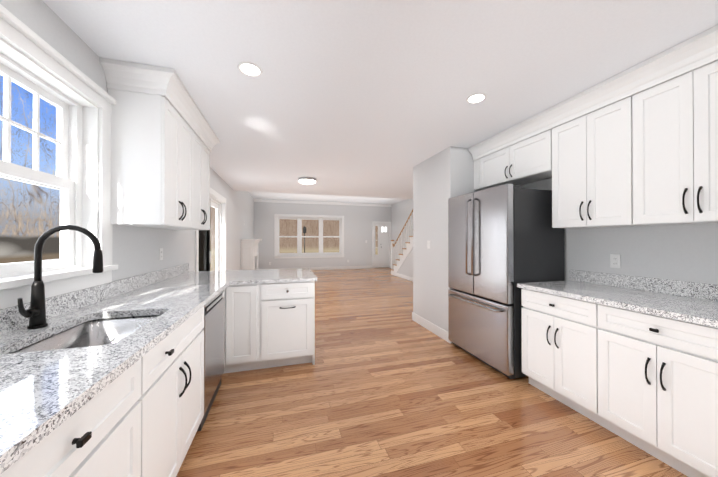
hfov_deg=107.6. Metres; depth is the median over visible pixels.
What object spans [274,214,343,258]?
living room window
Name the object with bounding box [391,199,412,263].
wall
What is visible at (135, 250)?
wall
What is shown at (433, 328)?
baseboard
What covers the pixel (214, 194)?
door frame
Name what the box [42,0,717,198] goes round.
ceiling
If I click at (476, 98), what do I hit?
recessed light
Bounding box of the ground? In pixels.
[210,251,377,270]
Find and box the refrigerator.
[448,184,564,378]
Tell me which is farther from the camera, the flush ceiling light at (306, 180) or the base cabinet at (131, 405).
the flush ceiling light at (306, 180)
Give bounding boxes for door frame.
[195,188,225,270]
[372,221,390,267]
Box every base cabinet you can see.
[0,263,243,476]
[232,268,316,371]
[517,269,717,476]
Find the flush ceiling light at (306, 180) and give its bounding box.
[298,177,315,183]
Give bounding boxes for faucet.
[18,225,102,328]
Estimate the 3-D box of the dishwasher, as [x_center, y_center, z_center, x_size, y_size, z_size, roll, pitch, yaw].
[-1.419,0.881,2.022,0.574,0.872,0.610,0,0,-16]
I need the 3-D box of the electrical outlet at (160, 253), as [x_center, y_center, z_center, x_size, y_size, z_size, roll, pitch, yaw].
[-1.930,0.153,2.565,0.008,0.116,0.072,0,0,-16]
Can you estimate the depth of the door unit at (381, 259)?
12.19 m
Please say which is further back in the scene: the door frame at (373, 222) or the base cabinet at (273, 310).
the door frame at (373, 222)
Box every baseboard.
[258,266,371,269]
[412,312,450,343]
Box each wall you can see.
[0,0,253,280]
[254,202,390,268]
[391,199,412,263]
[413,146,479,342]
[520,178,717,284]
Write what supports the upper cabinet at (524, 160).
attached to the wall at (686, 252)
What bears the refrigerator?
on the floor
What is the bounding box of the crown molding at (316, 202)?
[254,199,391,206]
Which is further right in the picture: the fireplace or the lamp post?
the lamp post
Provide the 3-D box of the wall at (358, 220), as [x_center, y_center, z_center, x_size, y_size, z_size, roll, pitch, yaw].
[-1.313,-0.115,11.554,6.148,2.950,0.160,0,0,-16]
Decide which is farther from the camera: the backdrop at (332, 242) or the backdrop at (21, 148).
the backdrop at (332, 242)
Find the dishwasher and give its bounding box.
[197,290,223,430]
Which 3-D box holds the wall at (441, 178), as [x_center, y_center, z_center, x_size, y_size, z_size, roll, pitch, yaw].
[1.349,0.079,3.911,0.679,2.500,1.000,0,0,-16]
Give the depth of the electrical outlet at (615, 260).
2.23 m
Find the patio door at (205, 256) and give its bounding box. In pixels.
[199,197,221,270]
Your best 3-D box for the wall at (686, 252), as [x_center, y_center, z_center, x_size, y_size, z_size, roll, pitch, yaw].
[2.463,0.069,1.546,0.160,2.500,6.160,0,0,-16]
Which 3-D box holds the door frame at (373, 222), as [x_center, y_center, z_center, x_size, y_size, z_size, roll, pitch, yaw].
[1.060,0.290,12.143,0.930,2.145,0.029,0,0,-16]
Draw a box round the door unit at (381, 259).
[374,223,388,267]
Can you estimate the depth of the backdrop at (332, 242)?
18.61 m
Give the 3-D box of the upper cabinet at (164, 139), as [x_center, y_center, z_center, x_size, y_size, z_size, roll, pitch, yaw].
[-1.678,-0.636,2.433,0.416,1.078,1.390,0,0,-16]
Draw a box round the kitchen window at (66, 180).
[0,4,117,309]
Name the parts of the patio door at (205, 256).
glass, frame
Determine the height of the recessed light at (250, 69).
0.006 m
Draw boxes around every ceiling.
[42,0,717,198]
[249,192,406,203]
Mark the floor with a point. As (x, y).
(385, 385)
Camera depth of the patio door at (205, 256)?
4.74 m
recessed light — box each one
[237,62,262,76]
[466,93,486,103]
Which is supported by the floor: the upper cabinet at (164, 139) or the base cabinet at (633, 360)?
the base cabinet at (633, 360)
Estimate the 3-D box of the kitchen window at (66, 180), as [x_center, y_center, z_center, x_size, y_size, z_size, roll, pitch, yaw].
[-1.555,-0.328,1.041,0.210,1.249,1.610,0,0,-16]
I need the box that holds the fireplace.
[240,239,261,269]
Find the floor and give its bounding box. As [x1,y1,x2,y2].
[176,268,687,476]
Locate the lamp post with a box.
[303,226,305,252]
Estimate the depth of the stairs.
8.83 m
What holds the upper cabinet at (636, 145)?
attached to the wall at (686, 252)
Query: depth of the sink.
1.42 m
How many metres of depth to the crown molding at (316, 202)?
11.34 m
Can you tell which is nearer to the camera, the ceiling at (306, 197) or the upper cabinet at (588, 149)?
the upper cabinet at (588, 149)
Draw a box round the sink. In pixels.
[10,315,159,353]
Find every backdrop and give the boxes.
[0,75,59,263]
[210,206,377,252]
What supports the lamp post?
on the ground
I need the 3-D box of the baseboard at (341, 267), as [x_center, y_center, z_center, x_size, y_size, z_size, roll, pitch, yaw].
[-1.822,1.296,11.310,5.036,0.124,0.014,0,0,-16]
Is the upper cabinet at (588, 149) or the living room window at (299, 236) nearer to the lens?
the upper cabinet at (588, 149)
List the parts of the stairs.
handrail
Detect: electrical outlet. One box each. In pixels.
[159,248,162,259]
[610,254,620,267]
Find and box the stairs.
[390,209,412,280]
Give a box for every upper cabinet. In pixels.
[100,57,219,229]
[473,125,547,189]
[548,89,643,227]
[628,49,717,225]
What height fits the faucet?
0.466 m
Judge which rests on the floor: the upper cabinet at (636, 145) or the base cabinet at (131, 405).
the base cabinet at (131, 405)

